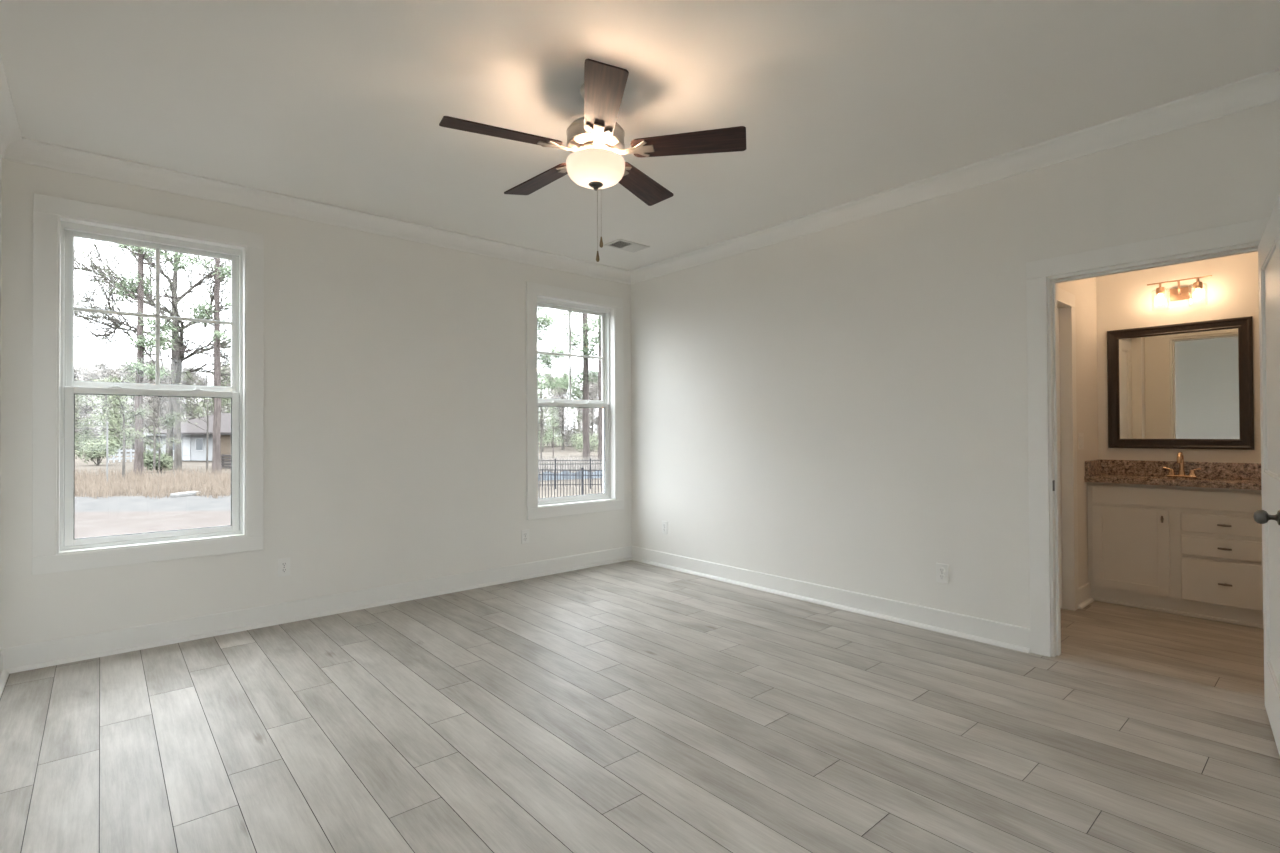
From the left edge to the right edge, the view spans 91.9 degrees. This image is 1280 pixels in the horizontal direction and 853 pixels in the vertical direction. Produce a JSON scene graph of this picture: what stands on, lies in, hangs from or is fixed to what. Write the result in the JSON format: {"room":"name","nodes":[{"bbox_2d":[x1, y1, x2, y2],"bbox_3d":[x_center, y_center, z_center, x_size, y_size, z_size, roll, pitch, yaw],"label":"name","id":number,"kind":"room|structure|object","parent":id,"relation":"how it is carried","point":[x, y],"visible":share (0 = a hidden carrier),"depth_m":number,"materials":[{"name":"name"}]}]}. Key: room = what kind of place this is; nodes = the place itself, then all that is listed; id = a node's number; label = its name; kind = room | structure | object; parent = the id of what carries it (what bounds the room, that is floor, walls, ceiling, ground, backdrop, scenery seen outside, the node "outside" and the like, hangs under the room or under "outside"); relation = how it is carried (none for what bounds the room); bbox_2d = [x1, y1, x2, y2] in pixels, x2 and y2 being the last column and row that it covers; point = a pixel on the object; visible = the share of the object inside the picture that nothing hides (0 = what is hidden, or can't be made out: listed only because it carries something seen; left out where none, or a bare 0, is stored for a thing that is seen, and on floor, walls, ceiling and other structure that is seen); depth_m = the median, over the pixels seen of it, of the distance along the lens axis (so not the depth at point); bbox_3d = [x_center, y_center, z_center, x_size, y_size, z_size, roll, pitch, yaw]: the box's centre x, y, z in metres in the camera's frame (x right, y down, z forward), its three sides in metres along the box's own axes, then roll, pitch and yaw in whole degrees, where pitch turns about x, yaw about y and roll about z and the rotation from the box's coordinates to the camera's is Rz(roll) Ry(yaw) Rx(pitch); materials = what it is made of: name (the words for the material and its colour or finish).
{"room":"empty bedroom","nodes":[
{"label":"empty bedroom","id":0,"kind":"room"},
{"bbox_2d":[0,155,1,482],"bbox_3d":[-1.208,-0.205,0.688,0.150,2.863,6.450,0,-1,-41],"label":"wall","id":1,"kind":"structure","parent":0,"point":[0,155],"depth_m":3.15,"materials":[{"name":"paint"}]},
{"bbox_2d":[0,649,8,695],"bbox_3d":[-1.180,1.164,0.793,0.036,0.126,6.300,0,-1,-41],"label":"baseboard","id":2,"kind":"structure","parent":1,"relation":"attached to","point":[4,674],"depth_m":3.08,"materials":[{"name":"paint"}]},
{"bbox_2d":[0,54,21,158],"bbox_3d":[-1.178,-1.462,0.832,0.079,0.108,6.300,0,-1,-41],"label":"trim","id":3,"kind":"structure","parent":1,"relation":"attached to","point":[10,132],"depth_m":2.94,"materials":[{"name":"paint"}]},
{"bbox_2d":[0,159,631,648],"bbox_3d":[-1.744,-0.167,4.606,4.493,2.863,0.160,0,-1,-41],"label":"wall","id":4,"kind":"structure","parent":0,"point":[395,368],"depth_m":4.26,"materials":[{"name":"paint"}]},
{"bbox_2d":[32,193,263,574],"bbox_3d":[-2.835,-0.222,3.642,1.047,1.998,0.176,0,-1,-41],"label":"window","id":5,"kind":"structure","parent":4,"relation":"in","point":[56,221],"depth_m":3.50,"materials":[{"name":"paint"}]},
{"bbox_2d":[278,557,289,576],"bbox_3d":[-2.298,0.908,3.996,0.072,0.116,0.010,0,-1,-41],"label":"wall outlet","id":6,"kind":"object","parent":4,"relation":"attached to","point":[283,563],"visible":1,"depth_m":3.99,"materials":[{"name":"plastic"}]},
{"bbox_2d":[2,546,631,673],"bbox_3d":[-1.659,1.201,4.531,4.228,0.126,0.036,0,-1,-41],"label":"baseboard","id":7,"kind":"structure","parent":4,"relation":"attached to","point":[32,656],"depth_m":3.94,"materials":[{"name":"paint"}]},
{"bbox_2d":[4,137,630,284],"bbox_3d":[-1.658,-1.425,4.539,4.228,0.108,0.079,0,-1,-41],"label":"trim","id":8,"kind":"structure","parent":4,"relation":"attached to","point":[24,150],"depth_m":3.96,"materials":[{"name":"paint"}]},
{"bbox_2d":[521,529,528,543],"bbox_3d":[-0.957,0.920,5.165,0.072,0.116,0.010,0,-1,-41],"label":"wall outlet","id":9,"kind":"object","parent":4,"relation":"attached to","point":[524,533],"visible":1,"depth_m":5.16,"materials":[{"name":"plastic"}]},
{"bbox_2d":[526,281,623,519],"bbox_3d":[-0.606,-0.216,5.585,1.047,1.998,0.176,0,-1,-41],"label":"window","id":10,"kind":"structure","parent":4,"relation":"in","point":[610,309],"depth_m":5.62,"materials":[{"name":"paint"}]},
{"bbox_2d":[0,560,1279,852],"bbox_3d":[1.060,1.333,2.752,6.288,0.200,6.610,0,-1,-41],"label":"floor","id":11,"kind":"structure","parent":0,"point":[630,706],"depth_m":2.49,"materials":[{"name":"grey wood"}]},
{"bbox_2d":[1087,482,1263,628],"bbox_3d":[3.614,0.812,4.143,0.368,0.842,0.965,0,-1,-41],"label":"vanity cabinet","id":12,"kind":"object","parent":11,"relation":"on","point":[1196,552],"visible":0.83,"depth_m":4.05,"materials":[{"name":"white wood"}]},
{"bbox_2d":[1084,459,1261,489],"bbox_3d":[3.614,0.314,4.139,0.377,0.146,0.984,0,-1,-41],"label":"countertop","id":13,"kind":"structure","parent":12,"relation":"on","point":[1247,476],"depth_m":4.18,"materials":[{"name":"brown stone"}]},
{"bbox_2d":[1163,452,1200,477],"bbox_3d":[3.701,0.260,4.237,0.153,0.174,0.153,0,-1,1],"label":"faucet","id":14,"kind":"object","parent":13,"relation":"on","point":[1180,458],"visible":1,"depth_m":4.22,"materials":[{"name":"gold metal"}]},
{"bbox_2d":[0,0,1279,269],"bbox_3d":[1.045,-1.569,2.778,6.288,0.120,6.610,0,-1,-41],"label":"ceiling","id":15,"kind":"structure","parent":0,"point":[341,103],"depth_m":2.74,"materials":[{"name":"paint"}]},
{"bbox_2d":[439,59,745,261],"bbox_3d":[-0.225,-1.118,2.781,1.292,0.769,1.245,0,-1,-41],"label":"ceiling fan","id":16,"kind":"object","parent":15,"relation":"hanging from","point":[595,140],"visible":1,"depth_m":2.66,"materials":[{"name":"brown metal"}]},
{"bbox_2d":[604,239,649,252],"bbox_3d":[-0.106,-1.477,5.069,0.322,0.011,0.202,0,-1,-41],"label":"ceiling vent","id":17,"kind":"object","parent":15,"relation":"in","point":[621,244],"visible":1,"depth_m":5.06,"materials":[{"name":"metal"}]},
{"bbox_2d":[631,100,1279,656],"bbox_3d":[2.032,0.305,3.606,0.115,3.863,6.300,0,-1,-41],"label":"wall","id":18,"kind":"structure","parent":0,"point":[844,406],"depth_m":4.00,"materials":[{"name":"paint"}]},
{"bbox_2d":[662,521,667,533],"bbox_3d":[0.222,0.912,5.585,0.010,0.116,0.072,0,-1,-41],"label":"wall outlet","id":19,"kind":"object","parent":18,"relation":"attached to","point":[664,523],"visible":1,"depth_m":5.58,"materials":[{"name":"plastic"}]},
{"bbox_2d":[632,546,1030,652],"bbox_3d":[1.019,1.188,4.650,0.036,0.126,3.377,0,-1,-41],"label":"baseboard","id":20,"kind":"structure","parent":18,"relation":"attached to","point":[1009,636],"depth_m":4.15,"materials":[{"name":"paint"}]},
{"bbox_2d":[936,563,948,583],"bbox_3d":[1.827,0.888,3.744,0.010,0.116,0.072,0,-1,-41],"label":"wall outlet","id":21,"kind":"object","parent":18,"relation":"attached to","point":[941,569],"visible":1,"depth_m":3.74,"materials":[{"name":"plastic"}]},
{"bbox_2d":[630,68,1279,283],"bbox_3d":[1.949,-1.453,3.558,0.079,0.108,6.300,0,-1,-41],"label":"trim","id":22,"kind":"structure","parent":18,"relation":"attached to","point":[1264,88],"depth_m":3.43,"materials":[{"name":"paint"}]},
{"bbox_2d":[1026,217,1269,656],"bbox_3d":[2.467,0.162,3.007,0.017,2.134,1.023,0,-1,-41],"label":"trim","id":23,"kind":"structure","parent":18,"relation":"attached to","point":[1037,272],"depth_m":3.33,"materials":[{"name":"paint"}]},
{"bbox_2d":[1047,243,1258,656],"bbox_3d":[2.517,0.212,3.050,0.117,2.034,0.831,0,-1,-41],"label":"trim","id":24,"kind":"structure","parent":18,"relation":"attached to","point":[1052,282],"depth_m":3.33,"materials":[{"name":"paint"}]},
{"bbox_2d":[1253,195,1279,755],"bbox_3d":[2.473,0.210,2.402,0.175,2.005,0.805,-1,-1,41],"label":"door","id":25,"kind":"structure","parent":18,"relation":"in","point":[1269,245],"depth_m":2.46,"materials":[{"name":"paint"}]},
{"bbox_2d":[1057,277,1097,586],"bbox_3d":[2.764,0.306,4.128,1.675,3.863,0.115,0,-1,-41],"label":"wall","id":26,"kind":"structure","parent":0,"point":[1084,290],"depth_m":4.41,"materials":[{"name":"paint"}]},
{"bbox_2d":[1057,308,1061,607],"bbox_3d":[2.603,0.211,3.962,0.717,2.031,0.105,0,-1,-41],"label":"door","id":27,"kind":"structure","parent":26,"relation":"in","point":[1057,308],"depth_m":4.20,"materials":[{"name":"paint"}]},
{"bbox_2d":[1057,287,1078,610],"bbox_3d":[2.594,0.170,3.971,0.902,2.133,0.132,0,-1,-41],"label":"trim","id":28,"kind":"structure","parent":26,"relation":"attached to","point":[1065,300],"depth_m":4.18,"materials":[{"name":"paint"}]},
{"bbox_2d":[1079,582,1093,608],"bbox_3d":[3.107,1.174,4.315,0.328,0.126,0.036,0,-1,-41],"label":"baseboard","id":29,"kind":"structure","parent":26,"relation":"attached to","point":[1085,598],"depth_m":4.31,"materials":[{"name":"paint"}]},
{"bbox_2d":[1096,251,1260,462],"bbox_3d":[4.184,-0.204,3.867,0.120,2.863,4.155,0,-1,-41],"label":"wall","id":30,"kind":"structure","parent":0,"point":[1125,300],"depth_m":4.29,"materials":[{"name":"paint"}]},
{"bbox_2d":[1147,275,1211,304],"bbox_3d":[3.695,-0.907,4.242,0.126,0.191,0.340,0,-1,-41],"label":"vanity light","id":31,"kind":"object","parent":30,"relation":"attached to","point":[1182,293],"visible":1,"depth_m":4.25,"materials":[{"name":"brown metal"}]},
{"bbox_2d":[1156,283,1164,304],"bbox_3d":[3.619,-0.903,4.306,0.095,0.184,0.095,0,-1,-41],"label":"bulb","id":32,"kind":"object","parent":31,"relation":"attached to","point":[1160,290],"depth_m":4.29,"materials":[{"name":"glass"}]},
{"bbox_2d":[1193,278,1202,299],"bbox_3d":[3.748,-0.905,4.158,0.095,0.184,0.095,0,-1,-41],"label":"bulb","id":33,"kind":"object","parent":31,"relation":"attached to","point":[1198,285],"depth_m":4.15,"materials":[{"name":"glass"}]},
{"bbox_2d":[1098,459,1260,479],"bbox_3d":[3.748,0.294,4.256,0.021,0.106,0.984,0,-1,-41],"label":"backsplash","id":34,"kind":"structure","parent":30,"relation":"attached to","point":[1251,471],"depth_m":4.24,"materials":[{"name":"stone"}]},
{"bbox_2d":[1107,316,1253,449],"bbox_3d":[3.714,-0.278,4.292,0.028,0.863,0.767,0,-1,-41],"label":"framed mirror","id":35,"kind":"object","parent":30,"relation":"attached to","point":[1183,385],"visible":1,"depth_m":4.27,"materials":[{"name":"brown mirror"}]},
{"bbox_2d":[1119,328,1239,438],"bbox_3d":[3.721,-0.278,4.298,0.007,0.743,0.647,0,-1,-41],"label":"mirror glass","id":36,"kind":"object","parent":35,"relation":"attached to","point":[1183,383],"depth_m":4.28,"materials":[{"name":"white"}]},
{"label":"outside","id":37,"kind":"structure","parent":0,"visible":0},
{"bbox_2d":[74,511,230,538],"bbox_3d":[-10.217,2.603,12.683,44.224,0.060,13.729,0,-1,-1],"label":"dirt yard","id":38,"kind":"structure","parent":37,"point":[87,524],"depth_m":17.12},
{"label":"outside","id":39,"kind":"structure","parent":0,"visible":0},
{"bbox_2d":[75,495,230,511],"bbox_3d":[-23.320,2.759,21.817,32.570,0.060,5.231,0,-1,-2],"label":"gravel road","id":40,"kind":"structure","parent":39,"point":[115,503],"depth_m":21.47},
{"bbox_2d":[170,491,199,496],"bbox_3d":[-17.882,2.659,24.376,0.360,0.140,1.100,0,-1,6],"label":"concrete slab","id":41,"kind":"object","parent":40,"relation":"on","point":[190,493],"visible":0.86,"depth_m":24.10,"materials":[{"name":"white concrete"}]},
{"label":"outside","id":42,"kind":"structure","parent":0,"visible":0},
{"bbox_2d":[75,437,602,498],"bbox_3d":[-69.071,3.822,85.057,520.000,0.450,450.000,0,-1,-41],"label":"ground","id":43,"kind":"structure","parent":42,"point":[568,491],"depth_m":46.13,"materials":[{"name":"brown plant"}]},
{"bbox_2d":[75,379,98,446],"bbox_3d":[-76.041,-1.810,83.020,5.609,11.145,5.420,0,-1,19],"label":"tree","id":44,"kind":"object","parent":43,"relation":"on","point":[76,395],"visible":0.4,"depth_m":83.66,"materials":[{"name":"green plant"}]},
{"bbox_2d":[74,353,102,449],"bbox_3d":[-94.605,-4.060,104.070,7.620,17.314,8.452,0,-1,-38],"label":"tree","id":45,"kind":"object","parent":43,"relation":"on","point":[85,362],"visible":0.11,"depth_m":104.09,"materials":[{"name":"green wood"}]},
{"bbox_2d":[74,356,108,451],"bbox_3d":[-80.382,-3.208,90.149,6.676,14.174,6.824,0,-1,16],"label":"tree","id":46,"kind":"object","parent":43,"relation":"on","point":[88,375],"visible":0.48,"depth_m":89.86,"materials":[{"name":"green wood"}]},
{"bbox_2d":[75,437,122,465],"bbox_3d":[-43.723,1.989,49.897,3.076,2.454,3.079,-1,-1,25],"label":"bush","id":47,"kind":"object","parent":43,"relation":"on","point":[97,453],"visible":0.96,"depth_m":49.75,"materials":[{"name":"green plant"}]},
{"bbox_2d":[75,354,128,445],"bbox_3d":[-84.117,-3.733,97.141,7.429,15.429,7.267,0,-1,-5],"label":"tree","id":48,"kind":"object","parent":43,"relation":"on","point":[100,365],"visible":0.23,"depth_m":96.48,"materials":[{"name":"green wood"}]},
{"bbox_2d":[80,370,132,452],"bbox_3d":[-65.555,-1.814,76.178,5.490,10.910,5.305,-1,-1,39],"label":"tree","id":49,"kind":"object","parent":43,"relation":"on","point":[105,379],"visible":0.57,"depth_m":76.06,"materials":[{"name":"green plant"}]},
{"bbox_2d":[106,422,108,480],"bbox_3d":[-26.671,1.395,30.987,0.100,3.280,0.095,0,-1,-41],"label":"post","id":50,"kind":"object","parent":43,"relation":"on","point":[106,422],"visible":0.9,"depth_m":30.96,"materials":[{"name":"white wood"}]},
{"bbox_2d":[98,359,132,449],"bbox_3d":[-88.184,-3.938,104.136,7.549,16.028,7.717,0,-1,-29],"label":"tree","id":51,"kind":"object","parent":43,"relation":"on","point":[113,366],"visible":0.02,"depth_m":103.80,"materials":[{"name":"green plant"}]},
{"bbox_2d":[91,371,145,452],"bbox_3d":[-69.574,-2.301,83.120,6.087,12.095,5.882,0,-1,-41],"label":"tree","id":52,"kind":"object","parent":43,"relation":"on","point":[127,375],"visible":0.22,"depth_m":83.03,"materials":[{"name":"green plant"}]},
{"bbox_2d":[108,449,134,462],"bbox_3d":[-46.550,2.640,55.976,0.120,1.250,2.568,-1,-1,35],"label":"railing","id":53,"kind":"object","parent":43,"relation":"on","point":[119,454],"visible":0.5,"depth_m":55.74,"materials":[{"name":"white wood"}]},
{"bbox_2d":[93,378,153,478],"bbox_3d":[-27.535,0.194,32.763,2.918,5.524,1.971,0,-1,-8],"label":"sapling","id":54,"kind":"object","parent":43,"relation":"on","point":[110,426],"visible":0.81,"depth_m":32.96,"materials":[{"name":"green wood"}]},
{"bbox_2d":[107,359,155,449],"bbox_3d":[-73.427,-3.052,89.850,6.630,13.771,6.486,0,-1,18],"label":"tree","id":55,"kind":"object","parent":43,"relation":"on","point":[125,367],"visible":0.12,"depth_m":89.07,"materials":[{"name":"green plant"}]},
{"bbox_2d":[119,357,163,449],"bbox_3d":[-77.784,-3.497,97.325,7.163,14.878,7.008,0,-1,-4],"label":"tree","id":56,"kind":"object","parent":43,"relation":"on","point":[149,357],"visible":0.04,"depth_m":97.00,"materials":[{"name":"green plant"}]},
{"bbox_2d":[92,242,198,475],"bbox_3d":[-28.866,-6.556,36.218,3.793,19.104,5.456,-1,-1,38],"label":"pine tree","id":57,"kind":"object","parent":43,"relation":"on","point":[139,366],"visible":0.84,"depth_m":35.95,"materials":[{"name":"green plant"}]},
{"bbox_2d":[131,355,168,424],"bbox_3d":[-81.553,-4.402,104.092,8.144,16.916,7.968,0,-1,9],"label":"tree","id":58,"kind":"object","parent":43,"relation":"on","point":[148,359],"visible":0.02,"depth_m":103.28,"materials":[{"name":"green plant"}]},
{"bbox_2d":[143,449,157,467],"bbox_3d":[-34.753,2.330,43.955,1.784,1.564,1.701,0,-1,-41],"label":"bush","id":59,"kind":"object","parent":43,"relation":"on","point":[149,452],"visible":0.23,"depth_m":43.63,"materials":[{"name":"green plant"}]},
{"bbox_2d":[135,396,167,472],"bbox_3d":[-28.465,0.502,35.744,1.978,4.972,1.845,0,-1,11],"label":"sapling","id":60,"kind":"object","parent":43,"relation":"on","point":[164,400],"visible":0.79,"depth_m":35.97,"materials":[{"name":"plant"}]},
{"bbox_2d":[74,237,230,469],"bbox_3d":[-33.230,-6.966,42.514,19.552,20.441,13.031,0,-1,-3],"label":"tree","id":61,"kind":"object","parent":43,"relation":"on","point":[176,360],"visible":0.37,"depth_m":42.60,"materials":[{"name":"grey plant"}]},
{"bbox_2d":[79,395,225,447],"bbox_3d":[-104.128,-2.276,113.724,85.479,13.227,82.726,0,-1,-41],"label":"woodland edge","id":62,"kind":"object","parent":43,"relation":"on","point":[85,395],"visible":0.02,"depth_m":111.18,"materials":[{"name":"green plant"}]},
{"bbox_2d":[75,465,230,498],"bbox_3d":[-25.945,2.460,29.710,28.501,0.818,13.126,0,-1,0],"label":"dry grass","id":63,"kind":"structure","parent":43,"relation":"on","point":[113,487],"depth_m":27.91,"materials":[{"name":"plant"}]},
{"bbox_2d":[130,366,182,429],"bbox_3d":[-59.205,-2.168,76.090,5.553,11.532,5.432,-1,-1,32],"label":"tree","id":64,"kind":"object","parent":43,"relation":"on","point":[158,413],"visible":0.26,"depth_m":76.10,"materials":[{"name":"plant"}]},
{"bbox_2d":[144,451,173,472],"bbox_3d":[-31.105,2.350,39.953,1.770,1.574,1.801,0,-1,-41],"label":"bush","id":65,"kind":"object","parent":43,"relation":"on","point":[166,461],"visible":0.77,"depth_m":39.83,"materials":[{"name":"green plant"}]},
{"bbox_2d":[143,411,182,474],"bbox_3d":[-29.410,0.989,37.844,2.416,4.048,2.002,0,-1,-41],"label":"sapling","id":66,"kind":"object","parent":43,"relation":"on","point":[168,420],"visible":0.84,"depth_m":38.01,"materials":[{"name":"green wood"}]},
{"bbox_2d":[143,356,187,425],"bbox_3d":[-63.233,-2.737,83.053,6.660,13.644,6.005,0,-1,-16],"label":"tree","id":67,"kind":"object","parent":43,"relation":"on","point":[168,367],"visible":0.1,"depth_m":82.44,"materials":[{"name":"green plant"}]},
{"bbox_2d":[133,413,230,460],"bbox_3d":[-39.238,0.910,60.683,15.079,4.520,10.300,0,-1,17],"label":"house","id":68,"kind":"structure","parent":43,"relation":"on","point":[193,446],"depth_m":57.27,"materials":[{"name":"white"}]},
{"bbox_2d":[165,360,202,419],"bbox_3d":[-66.584,-3.086,89.596,6.482,13.763,6.626,0,-1,-33],"label":"tree","id":69,"kind":"object","parent":43,"relation":"on","point":[185,367],"visible":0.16,"depth_m":90.13,"materials":[{"name":"green plant"}]},
{"bbox_2d":[160,255,230,474],"bbox_3d":[-26.045,-6.551,38.226,4.812,19.103,5.130,0,-1,-11],"label":"pine tree","id":70,"kind":"object","parent":43,"relation":"on","point":[216,454],"visible":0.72,"depth_m":37.84,"materials":[{"name":"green plant"}]},
{"bbox_2d":[182,363,210,419],"bbox_3d":[-71.254,-3.069,97.236,6.703,13.921,6.557,0,-1,-28],"label":"tree","id":71,"kind":"object","parent":43,"relation":"on","point":[193,383],"visible":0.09,"depth_m":97.35,"materials":[{"name":"green plant"}]},
{"bbox_2d":[182,363,213,417],"bbox_3d":[-74.257,-3.598,104.070,7.148,15.175,7.307,0,-1,2],"label":"tree","id":72,"kind":"object","parent":43,"relation":"on","point":[202,379],"visible":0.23,"depth_m":103.86,"materials":[{"name":"green plant"}]},
{"bbox_2d":[170,358,230,472],"bbox_3d":[-28.074,-0.791,39.888,3.132,7.630,3.587,0,-1,16],"label":"sapling","id":73,"kind":"object","parent":43,"relation":"on","point":[227,365],"visible":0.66,"depth_m":39.92,"materials":[{"name":"green plant"}]},
{"bbox_2d":[196,378,229,416],"bbox_3d":[-52.228,-1.345,75.822,4.925,9.787,4.759,0,-1,-39],"label":"tree","id":74,"kind":"object","parent":43,"relation":"on","point":[211,399],"visible":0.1,"depth_m":75.84,"materials":[{"name":"green plant"}]},
{"bbox_2d":[198,358,230,414],"bbox_3d":[-55.639,-2.969,82.740,6.391,13.274,6.252,0,-1,-16],"label":"tree","id":75,"kind":"object","parent":43,"relation":"on","point":[225,372],"visible":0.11,"depth_m":82.22,"materials":[{"name":"green plant"}]},
{"bbox_2d":[207,373,230,412],"bbox_3d":[-64.389,-2.913,96.848,6.988,14.316,6.301,0,-1,17],"label":"tree","id":76,"kind":"object","parent":43,"relation":"on","point":[207,373],"visible":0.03,"depth_m":95.70,"materials":[{"name":"green plant"}]},
{"bbox_2d":[221,454,230,468],"bbox_3d":[-29.273,2.466,43.978,0.900,1.000,0.600,0,-1,-41],"label":"pallets","id":77,"kind":"object","parent":43,"relation":"on","point":[224,461],"visible":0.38,"depth_m":43.70,"materials":[{"name":"grey"}]},
{"bbox_2d":[221,385,230,412],"bbox_3d":[-59.807,-2.043,89.917,5.830,11.584,5.633,0,-1,19],"label":"tree","id":78,"kind":"object","parent":43,"relation":"on","point":[227,407],"visible":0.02,"depth_m":89.20,"materials":[{"name":"green plant"}]},
{"bbox_2d":[537,366,550,443],"bbox_3d":[-16.331,-2.908,93.898,6.228,12.936,6.093,0,-1,-11],"label":"tree","id":79,"kind":"object","parent":43,"relation":"on","point":[539,425],"visible":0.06,"depth_m":93.71,"materials":[{"name":"green plant"}]},
{"bbox_2d":[539,388,556,463],"bbox_3d":[-6.817,0.037,43.939,2.448,5.826,2.379,0,-1,-41],"label":"sapling","id":80,"kind":"object","parent":43,"relation":"on","point":[553,388],"visible":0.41,"depth_m":43.99,"materials":[{"name":"brown plant"}]},
{"bbox_2d":[537,379,563,451],"bbox_3d":[-12.493,-1.822,80.307,5.083,10.433,4.258,0,-1,-37],"label":"tree","id":81,"kind":"object","parent":43,"relation":"on","point":[539,390],"visible":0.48,"depth_m":80.24,"materials":[{"name":"green plant"}]},
{"bbox_2d":[543,407,561,457],"bbox_3d":[-8.191,0.488,58.054,2.003,5.196,1.956,0,-1,-11],"label":"young pine","id":82,"kind":"object","parent":43,"relation":"on","point":[553,425],"visible":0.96,"depth_m":57.99,"materials":[{"name":"green plant"}]},
{"bbox_2d":[538,369,569,447],"bbox_3d":[-14.248,-3.236,101.028,6.465,13.726,6.609,0,-1,-29],"label":"tree","id":83,"kind":"object","parent":43,"relation":"on","point":[551,374],"visible":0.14,"depth_m":100.54,"materials":[{"name":"green plant"}]},
{"bbox_2d":[537,306,576,392],"bbox_3d":[-6.964,-7.133,40.304,5.989,20.108,3.689,0,-1,15],"label":"pine tree","id":84,"kind":"object","parent":43,"relation":"on","point":[545,320],"visible":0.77,"depth_m":39.92,"materials":[{"name":"green plant"}]},
{"bbox_2d":[548,368,582,449],"bbox_3d":[-10.821,-2.608,87.157,5.841,12.131,5.714,-1,-1,35],"label":"tree","id":85,"kind":"object","parent":43,"relation":"on","point":[562,394],"visible":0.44,"depth_m":87.07,"materials":[{"name":"green plant"}]},
{"bbox_2d":[538,407,597,446],"bbox_3d":[-9.319,-1.309,111.234,62.810,10.428,57.593,0,-1,-41],"label":"woodland edge","id":86,"kind":"object","parent":43,"relation":"on","point":[567,443],"visible":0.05,"depth_m":108.76,"materials":[{"name":"green plant"}]},
{"bbox_2d":[538,454,602,472],"bbox_3d":[-4.775,2.376,42.478,11.419,1.000,9.477,0,-1,-2],"label":"undergrowth","id":87,"kind":"object","parent":43,"relation":"on","point":[563,457],"visible":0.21,"depth_m":40.06,"materials":[{"name":"beige plant"}]},
{"bbox_2d":[538,467,602,497],"bbox_3d":[-2.787,2.015,20.182,5.786,1.395,0.064,0,-1,12],"label":"metal fence","id":88,"kind":"object","parent":43,"relation":"on","point":[582,470],"visible":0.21,"depth_m":20.05,"materials":[{"name":"black metal"}]},
{"bbox_2d":[538,458,602,488],"bbox_3d":[-2.936,2.078,27.081,4.643,1.395,0.065,0,-1,-3],"label":"metal fence","id":89,"kind":"object","parent":43,"relation":"on","point":[555,460],"visible":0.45,"depth_m":27.07,"materials":[{"name":"black metal"}]},
{"bbox_2d":[538,464,602,480],"bbox_3d":[-3.332,2.373,32.019,7.333,0.900,0.276,0,-1,-24],"label":"fence","id":90,"kind":"object","parent":43,"relation":"on","point":[568,472],"visible":0.21,"depth_m":31.85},
{"bbox_2d":[555,312,598,461],"bbox_3d":[-4.069,-8.107,44.707,4.262,22.110,5.330,0,-1,-31],"label":"pine tree","id":91,"kind":"object","parent":43,"relation":"on","point":[586,376],"visible":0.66,"depth_m":44.84,"materials":[{"name":"green plant"}]},
{"bbox_2d":[564,376,594,448],"bbox_3d":[-9.271,-2.640,93.825,5.042,12.349,6.015,0,-1,-7],"label":"tree","id":92,"kind":"object","parent":43,"relation":"on","point":[578,386],"visible":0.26,"depth_m":93.75,"materials":[{"name":"green plant"}]},
{"bbox_2d":[569,432,598,452],"bbox_3d":[-5.520,1.676,64.068,3.886,2.944,3.508,0,-1,-41],"label":"bush","id":93,"kind":"object","parent":43,"relation":"on","point":[579,442],"visible":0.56,"depth_m":63.73,"materials":[{"name":"green plant"}]},
{"bbox_2d":[576,371,598,451],"bbox_3d":[-6.125,-2.160,79.886,5.305,11.018,5.190,-1,-1,27],"label":"tree","id":94,"kind":"object","parent":43,"relation":"on","point":[593,389],"visible":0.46,"depth_m":79.67,"materials":[{"name":"plant"}]},
{"bbox_2d":[577,369,598,445],"bbox_3d":[-7.968,-2.921,100.783,6.722,13.771,6.061,0,-1,-9],"label":"tree","id":95,"kind":"object","parent":43,"relation":"on","point":[593,369],"visible":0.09,"depth_m":100.56,"materials":[{"name":"green plant"}]},
{"bbox_2d":[584,315,602,466],"bbox_3d":[-3.314,-8.124,43.099,2.747,22.111,5.280,0,-1,-11],"label":"pine tree","id":96,"kind":"object","parent":43,"relation":"on","point":[600,410],"visible":0.43,"depth_m":42.79,"materials":[{"name":"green plant"}]},
{"bbox_2d":[593,395,598,446],"bbox_3d":[-4.304,-2.707,87.251,5.342,12.992,6.053,0,-1,-22],"label":"tree","id":97,"kind":"object","parent":43,"relation":"on","point":[596,424],"visible":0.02,"depth_m":87.63,"materials":[{"name":"green plant"}]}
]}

